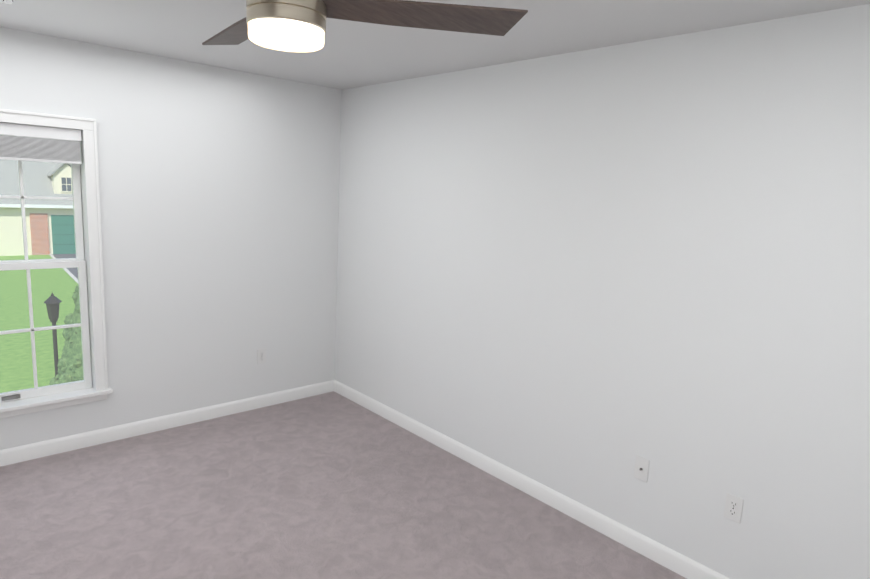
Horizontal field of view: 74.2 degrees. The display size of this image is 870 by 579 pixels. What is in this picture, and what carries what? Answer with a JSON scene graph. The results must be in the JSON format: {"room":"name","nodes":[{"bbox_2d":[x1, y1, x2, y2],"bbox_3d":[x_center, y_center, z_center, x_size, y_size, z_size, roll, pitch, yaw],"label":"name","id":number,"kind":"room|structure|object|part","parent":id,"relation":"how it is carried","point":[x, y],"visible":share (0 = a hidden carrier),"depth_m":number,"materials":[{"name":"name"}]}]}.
{"room":"empty bedroom","nodes":[
{"label":"empty bedroom","id":0,"kind":"room"},
{"bbox_2d":[0,27,341,449],"bbox_3d":[-2.100,-0.235,3.609,3.370,2.440,0.200,-6,13,-42],"label":"wall","id":1,"kind":"structure","parent":0,"point":[219,199],"depth_m":3.89,"materials":[{"name":"white paint"}]},
{"bbox_2d":[0,109,112,417],"bbox_3d":[-2.472,-0.131,3.273,1.021,1.726,0.280,-6,13,-42],"label":"window","id":2,"kind":"structure","parent":1,"relation":"in","point":[75,147],"depth_m":3.42,"materials":[{"name":"white paint"}]},
{"bbox_3d":[-2.488,0.635,3.377,0.090,0.026,0.012,-6,13,-42],"label":"sash lift handle","id":3,"kind":"part","parent":2,"relation":"part of","materials":[{"name":"grey metal"}]},
{"bbox_3d":[-2.465,-0.520,3.221,0.767,0.735,0.004,-6,13,-42],"label":"sash glass","id":4,"kind":"part","parent":2,"relation":"part of","materials":[{"name":"clear glass"}]},
{"bbox_3d":[-2.465,-0.515,3.222,0.837,0.815,0.032,-6,13,-42],"label":"sash frame","id":5,"kind":"part","parent":2,"relation":"part of","materials":[{"name":"white paint"}]},
{"bbox_3d":[-2.482,0.248,3.327,0.767,0.735,0.004,-6,13,-42],"label":"sash glass","id":6,"kind":"part","parent":2,"relation":"part of","materials":[{"name":"clear glass"}]},
{"bbox_3d":[-2.482,0.253,3.328,0.837,0.815,0.032,-6,13,-42],"label":"sash frame","id":7,"kind":"part","parent":2,"relation":"part of","materials":[{"name":"white paint"}]},
{"bbox_2d":[0,380,331,466],"bbox_3d":[-2.094,0.937,3.727,3.300,0.095,0.014,-6,13,-42],"label":"baseboard","id":8,"kind":"structure","parent":1,"relation":"attached to","point":[27,452],"depth_m":3.88,"materials":[{"name":"white paint"}]},
{"bbox_2d":[257,348,265,363],"bbox_3d":[-1.313,0.506,4.360,0.070,0.115,0.006,-6,13,-42],"label":"outlet","id":9,"kind":"object","parent":1,"relation":"attached to","point":[259,356],"depth_m":4.36,"materials":[{"name":"white plastic"}]},
{"bbox_2d":[0,391,686,578],"bbox_3d":[-0.587,1.403,2.121,3.770,0.120,4.910,-6,13,-42],"label":"floor","id":10,"kind":"structure","parent":0,"point":[332,485],"depth_m":3.03,"materials":[{"name":"carpet"}]},
{"bbox_2d":[0,0,869,89],"bbox_3d":[-0.451,-1.131,1.685,3.770,0.150,4.910,-6,13,-42],"label":"ceiling","id":11,"kind":"structure","parent":0,"point":[351,54],"depth_m":2.78,"materials":[{"name":"white paint"}]},
{"bbox_2d":[0,0,13,3],"bbox_3d":[-1.993,-1.251,2.411,0.370,0.022,0.155,-6,13,-42],"label":"ceiling vent","id":12,"kind":"object","parent":11,"relation":"in","point":[7,1],"visible":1,"depth_m":2.55,"materials":[{"name":"white paint"}]},
{"bbox_2d":[202,0,527,51],"bbox_3d":[-0.543,-0.906,1.741,1.264,0.321,1.179,-6,13,-42],"label":"ceiling fan","id":13,"kind":"object","parent":11,"relation":"hanging from","point":[291,25],"visible":1,"depth_m":1.71,"materials":[{"name":"brown wood"}]},
{"bbox_3d":[-0.659,-0.913,2.027,0.195,0.041,0.608,-6,13,-42],"label":"blade","id":14,"kind":"part","parent":13,"relation":"part of","materials":[{"name":"brown wood"}]},
{"bbox_3d":[-0.443,-0.756,1.720,0.221,0.044,0.221,-6,13,-42],"label":"light glass","id":15,"kind":"part","parent":13,"relation":"part of","materials":[{"name":"white glass"}]},
{"bbox_3d":[-0.038,-0.830,1.735,0.537,0.041,0.466,-6,13,-42],"label":"blade","id":16,"kind":"part","parent":13,"relation":"part of","materials":[{"name":"brown wood"}]},
{"bbox_2d":[335,4,869,578],"bbox_3d":[0.801,0.009,3.098,0.200,2.440,4.910,-6,13,-42],"label":"wall","id":17,"kind":"structure","parent":0,"point":[585,276],"depth_m":2.72,"materials":[{"name":"white paint"}]},
{"bbox_2d":[332,380,729,578],"bbox_3d":[0.659,1.171,3.225,0.014,0.095,4.510,-6,13,-42],"label":"baseboard","id":18,"kind":"structure","parent":17,"relation":"attached to","point":[670,559],"depth_m":3.24,"materials":[{"name":"white paint"}]},
{"bbox_2d":[634,455,649,482],"bbox_3d":[1.006,0.877,2.808,0.016,0.115,0.070,-6,13,-42],"label":"outlet","id":19,"kind":"object","parent":17,"relation":"attached to","point":[641,469],"visible":1,"depth_m":2.81,"materials":[{"name":"white plastic"}]},
{"bbox_2d":[639,460,642,477],"bbox_3d":[1.004,0.877,2.807,0.012,0.090,0.013,-6,13,-42],"label":"outlet","id":20,"kind":"object","parent":19,"relation":"attached to","point":[640,461],"depth_m":2.81,"materials":[{"name":"white plastic"}]},
{"bbox_2d":[723,493,743,523],"bbox_3d":[1.297,0.951,2.501,0.006,0.115,0.070,-6,13,-42],"label":"outlet","id":21,"kind":"object","parent":17,"relation":"attached to","point":[740,501],"depth_m":2.50,"materials":[{"name":"white plastic"}]},
{"label":"outside","id":22,"kind":"structure","parent":0,"visible":0},
{"bbox_2d":[0,255,76,392],"bbox_3d":[-26.300,-5.037,49.726,150.000,0.300,150.000,-6,13,-42],"label":"lawn","id":23,"kind":"structure","parent":22,"point":[11,289],"depth_m":18.12,"materials":[{"name":"green plant"}]},
{"bbox_2d":[0,134,75,255],"bbox_3d":[-23.358,-6.777,35.813,13.800,8.151,9.230,-6,13,-42],"label":"house","id":24,"kind":"structure","parent":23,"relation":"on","point":[34,187],"depth_m":31.98,"materials":[{"name":"beige"}]},
{"bbox_2d":[44,292,61,376],"bbox_3d":[-8.254,1.094,12.498,0.340,2.160,0.294,-6,13,-42],"label":"lamp post","id":25,"kind":"object","parent":23,"relation":"on","point":[55,302],"depth_m":12.37,"materials":[{"name":"black metal"}]},
{"bbox_2d":[52,254,77,277],"bbox_3d":[-5.557,0.082,25.519,17.863,0.001,33.473,-6,13,-42],"label":"driveway","id":26,"kind":"structure","parent":23,"relation":"on","point":[71,270],"depth_m":31.61,"materials":[{"name":"concrete"}]},
{"bbox_2d":[49,254,77,281],"bbox_3d":[-11.366,0.714,19.933,2.022,0.001,32.982,-6,13,-42],"label":"curb","id":27,"kind":"object","parent":26,"relation":"on","point":[68,272],"depth_m":26.89,"materials":[{"name":"grey concrete"}]},
{"bbox_2d":[49,284,83,384],"bbox_3d":[-7.292,0.631,12.605,1.961,3.232,1.959,-6,13,-42],"label":"bush","id":28,"kind":"object","parent":23,"relation":"on","point":[66,369],"depth_m":12.07,"materials":[{"name":"green plant"}]}
]}

